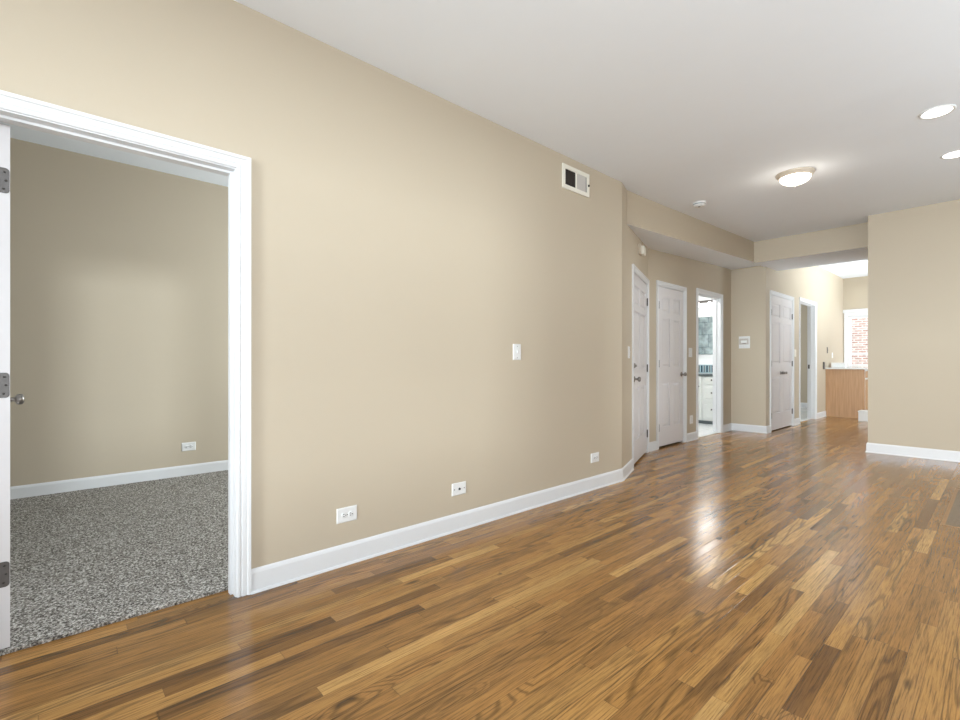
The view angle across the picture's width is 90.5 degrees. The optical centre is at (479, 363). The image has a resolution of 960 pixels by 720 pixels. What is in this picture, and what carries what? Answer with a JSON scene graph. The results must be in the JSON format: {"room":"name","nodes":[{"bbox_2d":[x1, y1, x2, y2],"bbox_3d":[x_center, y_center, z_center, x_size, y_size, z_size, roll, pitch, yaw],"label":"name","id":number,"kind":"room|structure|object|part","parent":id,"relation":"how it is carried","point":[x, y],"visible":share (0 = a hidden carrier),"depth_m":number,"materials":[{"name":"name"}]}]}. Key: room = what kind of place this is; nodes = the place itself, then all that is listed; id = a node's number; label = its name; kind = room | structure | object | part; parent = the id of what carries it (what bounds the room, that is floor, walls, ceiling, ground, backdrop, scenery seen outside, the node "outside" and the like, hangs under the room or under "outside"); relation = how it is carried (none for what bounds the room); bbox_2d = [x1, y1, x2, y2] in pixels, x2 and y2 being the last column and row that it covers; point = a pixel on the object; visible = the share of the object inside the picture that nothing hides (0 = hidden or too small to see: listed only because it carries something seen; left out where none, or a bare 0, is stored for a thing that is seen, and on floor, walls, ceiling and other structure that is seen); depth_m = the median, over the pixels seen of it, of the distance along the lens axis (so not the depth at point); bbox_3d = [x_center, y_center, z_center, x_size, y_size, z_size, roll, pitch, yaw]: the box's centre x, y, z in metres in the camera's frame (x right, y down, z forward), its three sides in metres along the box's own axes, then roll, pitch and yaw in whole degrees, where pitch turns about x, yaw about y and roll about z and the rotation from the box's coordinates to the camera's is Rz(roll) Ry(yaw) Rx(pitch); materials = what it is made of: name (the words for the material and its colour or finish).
{"room":"empty living room","nodes":[
{"label":"empty living room","id":0,"kind":"room"},
{"bbox_2d":[0,122,227,186],"bbox_3d":[-2.196,-1.872,3.406,6.100,0.120,2.880,0,0,-42],"label":"ceiling","id":1,"kind":"structure","parent":0,"point":[16,132],"depth_m":4.13,"materials":[{"name":"white paint"}]},
{"bbox_2d":[10,138,227,486],"bbox_3d":[-3.109,-0.402,4.494,6.200,3.090,0.120,0,0,-42],"label":"wall","id":2,"kind":"structure","parent":0,"point":[119,271],"depth_m":4.25,"materials":[{"name":"beige paint"}]},
{"bbox_2d":[10,460,227,499],"bbox_3d":[-3.061,1.046,4.441,5.800,0.115,0.023,0,0,-42],"label":"baseboard","id":3,"kind":"structure","parent":2,"relation":"attached to","point":[30,490],"depth_m":4.24,"materials":[{"name":"white wood"}]},
{"bbox_2d":[182,442,195,450],"bbox_3d":[-2.843,0.811,4.647,0.120,0.082,0.010,0,0,-42],"label":"wall outlet","id":4,"kind":"object","parent":2,"relation":"attached to","point":[188,446],"visible":1,"depth_m":4.65,"materials":[{"name":"white plastic"}]},
{"bbox_2d":[0,0,621,568],"bbox_3d":[-1.154,-0.477,2.325,6.600,3.240,0.120,0,0,-42],"label":"wall","id":5,"kind":"structure","parent":0,"point":[404,238],"depth_m":2.73,"materials":[{"name":"beige paint"}]},
{"bbox_2d":[0,90,250,649],"bbox_3d":[-1.773,0.060,2.293,0.985,2.085,0.938,0,0,-42],"label":"door","id":6,"kind":"structure","parent":5,"relation":"in","point":[15,109],"depth_m":2.12,"materials":[{"name":"white paint"}]},
{"bbox_3d":[-2.309,0.178,2.364,0.065,0.065,0.071,0,0,44],"label":"knob","id":7,"kind":"part","parent":6,"relation":"part of","materials":[{"name":"silver metal"}]},
{"bbox_2d":[336,505,356,523],"bbox_3d":[-0.731,0.831,2.619,0.120,0.082,0.010,0,0,-42],"label":"wall outlet","id":8,"kind":"object","parent":5,"relation":"attached to","point":[346,514],"visible":1,"depth_m":2.62,"materials":[{"name":"white plastic"}]},
{"bbox_2d":[251,468,623,594],"bbox_3d":[0.125,1.046,3.382,3.293,0.115,0.023,0,0,-42],"label":"baseboard","id":9,"kind":"structure","parent":5,"relation":"attached to","point":[276,574],"depth_m":2.87,"materials":[{"name":"white wood"}]},
{"bbox_2d":[452,481,465,495],"bbox_3d":[-0.137,0.830,3.154,0.120,0.082,0.012,0,0,-42],"label":"cable jack","id":10,"kind":"object","parent":5,"relation":"attached to","point":[459,488],"visible":1,"depth_m":3.15,"materials":[{"name":"white plastic"}]},
{"bbox_2d":[513,344,520,359],"bbox_3d":[0.278,-0.085,3.524,0.083,0.118,0.017,0,0,-42],"label":"light switch","id":11,"kind":"object","parent":5,"relation":"attached to","point":[516,347],"visible":1,"depth_m":3.52,"materials":[{"name":"white plastic"}]},
{"bbox_2d":[562,163,589,197],"bbox_3d":[0.814,-1.538,4.004,0.370,0.200,0.022,0,0,-42],"label":"air vent","id":12,"kind":"object","parent":5,"relation":"in","point":[575,180],"visible":1,"depth_m":4.00,"materials":[{"name":"beige plastic"}]},
{"bbox_2d":[591,452,598,462],"bbox_3d":[1.016,0.829,4.194,0.120,0.082,0.010,0,0,-42],"label":"wall outlet","id":13,"kind":"object","parent":5,"relation":"attached to","point":[594,456],"visible":1,"depth_m":4.19,"materials":[{"name":"white plastic"}]},
{"bbox_2d":[0,407,959,719],"bbox_3d":[3.165,1.126,4.927,16.900,0.074,8.200,0,0,-42],"label":"floor","id":14,"kind":"structure","parent":0,"point":[800,571],"depth_m":2.15,"materials":[{"name":"brown wood"}]},
{"bbox_2d":[698,375,712,423],"bbox_3d":[4.027,0.662,9.090,0.626,0.870,1.370,0,0,-42],"label":"vanity cabinet","id":15,"kind":"object","parent":14,"relation":"on","point":[705,383],"visible":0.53,"depth_m":8.62,"materials":[{"name":"wood"}]},
{"bbox_3d":[3.875,0.302,8.855,0.026,0.130,0.495,0,0,-42],"label":"drawer","id":16,"kind":"part","parent":15,"relation":"part of","materials":[{"name":"white wood"}]},
{"bbox_3d":[3.875,0.710,8.855,0.026,0.635,0.495,0,0,-42],"label":"door","id":17,"kind":"part","parent":15,"relation":"part of","materials":[{"name":"white wood"}]},
{"bbox_2d":[698,373,712,375],"bbox_3d":[4.033,0.201,9.095,0.630,0.032,1.430,0,0,-42],"label":"countertop","id":18,"kind":"structure","parent":15,"relation":"on","point":[704,374],"depth_m":8.63,"materials":[{"name":"grey stone"}]},
{"bbox_3d":[4.164,0.865,8.534,0.026,0.325,0.340,0,0,-42],"label":"drawer","id":19,"kind":"part","parent":15,"relation":"part of","materials":[{"name":"white wood"}]},
{"bbox_3d":[4.168,0.534,8.530,0.026,0.285,0.330,0,0,-42],"label":"drawer","id":20,"kind":"part","parent":15,"relation":"part of","materials":[{"name":"white wood"}]},
{"bbox_3d":[4.168,0.302,8.530,0.026,0.130,0.330,0,0,-42],"label":"drawer","id":21,"kind":"part","parent":15,"relation":"part of","materials":[{"name":"white wood"}]},
{"bbox_2d":[826,369,867,417],"bbox_3d":[8.052,0.611,10.248,1.585,0.985,0.676,0,0,-42],"label":"base cabinet","id":22,"kind":"object","parent":14,"relation":"on","point":[846,389],"visible":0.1,"depth_m":9.71,"materials":[{"name":"brown wood"}]},
{"bbox_2d":[825,367,867,368],"bbox_3d":[8.041,0.102,10.227,1.600,0.030,0.693,0,0,-42],"label":"countertop","id":23,"kind":"structure","parent":22,"relation":"on","point":[847,367],"depth_m":9.81,"materials":[{"name":"white stone"}]},
{"bbox_2d":[831,363,846,367],"bbox_3d":[7.595,0.035,10.065,0.190,0.105,0.250,0,0,-42],"label":"storage container","id":24,"kind":"object","parent":23,"relation":"on","point":[833,365],"visible":1,"depth_m":10.00,"materials":[{"name":"white plastic"}]},
{"bbox_3d":[7.871,0.648,9.676,0.440,0.640,0.020,0,0,-42],"label":"door","id":25,"kind":"part","parent":22,"relation":"part of","materials":[{"name":"brown wood"}]},
{"bbox_2d":[858,410,867,421],"bbox_3d":[7.506,1.003,9.028,0.290,0.200,0.490,0,0,-42],"label":"box","id":26,"kind":"object","parent":14,"relation":"on","point":[863,414],"visible":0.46,"depth_m":9.06,"materials":[{"name":"cardboard"}]},
{"bbox_2d":[940,488,959,527],"bbox_3d":[3.917,1.101,3.451,1.400,0.004,0.740,0,0,-42],"label":"floor vent","id":27,"kind":"object","parent":14,"relation":"in","point":[951,518],"visible":1,"depth_m":3.51,"materials":[{"name":"brown wood"}]},
{"bbox_2d":[234,0,959,241],"bbox_3d":[2.023,-1.855,2.349,11.750,0.293,5.900,0,0,-42],"label":"ceiling","id":28,"kind":"structure","parent":0,"point":[680,103],"depth_m":2.92,"materials":[{"name":"white paint"}]},
{"bbox_2d":[692,201,705,207],"bbox_3d":[2.385,-1.726,5.180,0.140,0.044,0.140,0,0,-42],"label":"smoke detector","id":29,"kind":"object","parent":28,"relation":"attached to","point":[698,204],"visible":1,"depth_m":5.14,"materials":[{"name":"white plastic"}]},
{"bbox_2d":[775,167,814,186],"bbox_3d":[2.884,-1.679,4.357,0.306,0.125,0.306,0,0,-42],"label":"ceiling lamp","id":30,"kind":"object","parent":28,"relation":"attached to","point":[800,175],"visible":1,"depth_m":4.28,"materials":[{"name":"white glass"}]},
{"bbox_2d":[918,104,955,119],"bbox_3d":[3.125,-1.718,3.255,0.188,0.009,0.188,0,0,-42],"label":"recessed light","id":31,"kind":"object","parent":28,"relation":"in","point":[942,110],"visible":1,"depth_m":3.25,"materials":[{"name":"white glass"}]},
{"bbox_2d":[940,150,959,158],"bbox_3d":[4.006,-1.762,4.009,0.188,0.009,0.188,0,0,-42],"label":"recessed light","id":32,"kind":"object","parent":28,"relation":"in","point":[955,154],"visible":1,"depth_m":4.03,"materials":[{"name":"white glass"}]},
{"bbox_2d":[622,183,647,467],"bbox_3d":[1.667,-0.477,5.251,0.120,3.240,1.653,0,0,28],"label":"wall","id":33,"kind":"structure","parent":0,"point":[630,240],"depth_m":4.75,"materials":[{"name":"beige paint"}]},
{"bbox_2d":[622,459,633,479],"bbox_3d":[1.469,1.046,4.718,0.023,0.115,0.534,0,0,28],"label":"baseboard","id":34,"kind":"structure","parent":33,"relation":"attached to","point":[628,468],"depth_m":4.69,"materials":[{"name":"white wood"}]},
{"bbox_2d":[632,264,648,467],"bbox_3d":[1.761,0.033,5.486,0.308,2.140,1.097,0,0,28],"label":"door","id":35,"kind":"structure","parent":33,"relation":"in","point":[640,282],"depth_m":5.46,"materials":[{"name":"white paint"}]},
{"bbox_2d":[638,243,645,255],"bbox_3d":[1.835,-1.282,5.389,0.050,0.110,0.215,0,0,28],"label":"door chime","id":36,"kind":"object","parent":33,"relation":"attached to","point":[641,249],"visible":1,"depth_m":5.36,"materials":[{"name":"white plastic"}]},
{"bbox_3d":[1.803,-1.282,5.358,0.022,0.110,0.130,0,0,28],"label":"plate","id":37,"kind":"part","parent":36,"relation":"part of","materials":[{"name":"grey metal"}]},
{"bbox_2d":[648,249,730,441],"bbox_3d":[3.095,-0.477,6.974,2.841,3.240,0.121,0,0,-43],"label":"wall","id":38,"kind":"structure","parent":0,"point":[691,274],"depth_m":6.82,"materials":[{"name":"beige paint"}]},
{"bbox_2d":[649,441,657,451],"bbox_3d":[2.188,1.046,6.020,0.212,0.115,0.023,0,0,-43],"label":"baseboard","id":39,"kind":"structure","parent":38,"relation":"attached to","point":[652,445],"depth_m":6.01,"materials":[{"name":"white wood"}]},
{"bbox_2d":[656,280,686,448],"bbox_3d":[2.516,0.018,6.464,0.874,2.170,0.308,0,0,-43],"label":"door","id":40,"kind":"structure","parent":38,"relation":"in","point":[671,299],"depth_m":6.39,"materials":[{"name":"white paint"}]},
{"bbox_2d":[687,431,696,441],"bbox_3d":[3.032,1.046,6.816,0.361,0.115,0.023,0,0,-43],"label":"baseboard","id":41,"kind":"structure","parent":38,"relation":"attached to","point":[691,436],"depth_m":6.82,"materials":[{"name":"white wood"}]},
{"bbox_2d":[696,288,722,438],"bbox_3d":[3.485,0.002,7.329,1.000,2.207,0.139,0,0,-43],"label":"door","id":42,"kind":"structure","parent":38,"relation":"in","point":[717,298],"depth_m":7.61,"materials":[{"name":"white paint"}]},
{"bbox_2d":[723,423,731,431],"bbox_3d":[4.034,1.046,7.762,0.394,0.115,0.023,0,0,-43],"label":"baseboard","id":43,"kind":"structure","parent":38,"relation":"attached to","point":[727,427],"depth_m":7.76,"materials":[{"name":"white wood"}]},
{"bbox_2d":[627,190,759,269],"bbox_3d":[2.782,-1.689,6.349,4.165,0.616,0.654,0,0,-42],"label":"beam","id":44,"kind":"structure","parent":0,"point":[661,228],"depth_m":5.80,"materials":[{"name":"beige paint"}]},
{"bbox_2d":[698,296,712,364],"bbox_3d":[4.173,-0.477,9.484,0.100,3.240,2.180,0,0,-42],"label":"wall","id":45,"kind":"structure","parent":0,"point":[704,310],"depth_m":9.20,"materials":[{"name":"white paint"}]},
{"bbox_2d":[698,317,712,353],"bbox_3d":[4.270,-0.537,9.289,0.014,0.720,1.480,0,0,-42],"label":"wall mirror","id":46,"kind":"object","parent":45,"relation":"attached to","point":[705,324],"visible":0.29,"depth_m":9.19,"materials":[{"name":"clear glass"}]},
{"bbox_2d":[698,300,712,306],"bbox_3d":[4.460,-1.155,8.989,0.137,0.127,0.840,0,0,-42],"label":"vanity light","id":47,"kind":"object","parent":45,"relation":"attached to","point":[704,301],"visible":0.34,"depth_m":9.16,"materials":[{"name":"metal"}]},
{"bbox_2d":[698,365,712,372],"bbox_3d":[4.256,0.104,9.296,0.029,0.162,1.430,0,0,-42],"label":"tile backsplash","id":48,"kind":"structure","parent":45,"relation":"attached to","point":[701,368],"depth_m":9.18,"materials":[{"name":"tile"}]},
{"bbox_2d":[731,266,756,424],"bbox_3d":[4.297,-0.477,7.839,0.100,3.240,0.510,0,0,-42],"label":"wall","id":49,"kind":"structure","parent":0,"point":[743,280],"depth_m":7.75,"materials":[{"name":"beige paint"}]},
{"bbox_2d":[739,336,749,347],"bbox_3d":[4.296,-0.344,7.743,0.029,0.196,0.166,0,0,-42],"label":"thermostat","id":50,"kind":"object","parent":49,"relation":"attached to","point":[744,341],"visible":1,"depth_m":7.73,"materials":[{"name":"white plastic"}]},
{"bbox_2d":[731,423,766,433],"bbox_3d":[4.343,1.046,7.696,0.023,0.115,0.543,0,0,-42],"label":"baseboard","id":51,"kind":"structure","parent":49,"relation":"attached to","point":[737,427],"depth_m":7.68,"materials":[{"name":"white wood"}]},
{"bbox_2d":[757,266,842,425],"bbox_3d":[6.427,-0.477,9.329,5.260,3.240,0.130,0,0,-42],"label":"wall","id":52,"kind":"structure","parent":0,"point":[817,284],"depth_m":8.73,"materials":[{"name":"beige paint"}]},
{"bbox_2d":[766,425,770,433],"bbox_3d":[4.581,1.046,7.561,0.196,0.115,0.023,0,0,-42],"label":"baseboard","id":53,"kind":"structure","parent":52,"relation":"attached to","point":[768,426],"depth_m":7.57,"materials":[{"name":"white wood"}]},
{"bbox_2d":[770,290,793,431],"bbox_3d":[5.088,-0.037,8.075,1.245,2.280,0.198,0,0,-42],"label":"door","id":54,"kind":"structure","parent":52,"relation":"in","point":[781,305],"depth_m":8.04,"materials":[{"name":"white paint"}]},
{"bbox_2d":[794,418,799,425],"bbox_3d":[5.710,1.046,8.579,0.354,0.115,0.023,0,0,-42],"label":"baseboard","id":55,"kind":"structure","parent":52,"relation":"attached to","point":[797,420],"depth_m":8.57,"materials":[{"name":"white wood"}]},
{"bbox_2d":[799,297,816,423],"bbox_3d":[6.222,-0.054,9.131,1.146,2.315,0.149,0,0,-42],"label":"door","id":56,"kind":"structure","parent":52,"relation":"in","point":[811,305],"depth_m":9.45,"materials":[{"name":"paint"}]},
{"bbox_2d":[817,411,825,418],"bbox_3d":[6.964,1.046,9.710,0.732,0.115,0.023,0,0,-42],"label":"baseboard","id":57,"kind":"structure","parent":52,"relation":"attached to","point":[820,414],"depth_m":9.71,"materials":[{"name":"white wood"}]},
{"bbox_2d":[801,305,806,402],"bbox_3d":[7.609,-0.477,12.468,0.100,3.240,2.950,0,0,-42],"label":"wall","id":58,"kind":"structure","parent":0,"point":[803,307],"depth_m":11.88,"materials":[{"name":"beige paint"}]},
{"bbox_2d":[754,222,867,270],"bbox_3d":[5.016,-1.788,7.033,0.970,0.518,1.450,0,0,-42],"label":"beam","id":59,"kind":"structure","parent":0,"point":[849,243],"depth_m":6.80,"materials":[{"name":"beige paint"}]},
{"bbox_2d":[819,260,867,278],"bbox_3d":[7.863,-2.027,8.206,4.830,0.120,3.780,0,0,-42],"label":"ceiling","id":60,"kind":"structure","parent":0,"point":[852,269],"depth_m":9.86,"materials":[{"name":"white paint"}]},
{"bbox_2d":[843,276,867,362],"bbox_3d":[9.702,-0.477,9.743,0.160,3.240,4.000,0,0,-42],"label":"wall","id":61,"kind":"structure","parent":0,"point":[855,290],"depth_m":10.88,"materials":[{"name":"beige paint"}]},
{"bbox_2d":[843,308,867,366],"bbox_3d":[8.963,-0.522,10.511,0.190,1.440,1.510,0,0,-42],"label":"window","id":62,"kind":"structure","parent":61,"relation":"in","point":[849,314],"depth_m":10.98,"materials":[{"name":"white wood"}]},
{"bbox_3d":[8.989,-0.472,10.534,0.060,1.194,1.274,0,0,-42],"label":"sash","id":63,"kind":"part","parent":62,"relation":"part of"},
{"bbox_2d":[868,199,959,450],"bbox_3d":[6.582,-0.477,4.997,1.370,3.240,3.728,0,0,-42],"label":"wall","id":64,"kind":"structure","parent":0,"point":[914,253],"depth_m":5.61,"materials":[{"name":"beige paint"}]},
{"bbox_2d":[865,443,959,461],"bbox_3d":[5.990,1.043,4.614,0.023,0.120,3.551,0,0,-42],"label":"baseboard","id":65,"kind":"structure","parent":64,"relation":"attached to","point":[926,453],"depth_m":5.59,"materials":[{"name":"white wood"}]},
{"label":"outside","id":66,"kind":"structure","parent":0,"visible":0},
{"bbox_2d":[852,318,867,366],"bbox_3d":[11.087,-1.147,11.261,0.450,7.500,13.000,0,0,-42],"label":"brick building","id":67,"kind":"structure","parent":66,"point":[859,325],"depth_m":12.35,"materials":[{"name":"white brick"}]}
]}

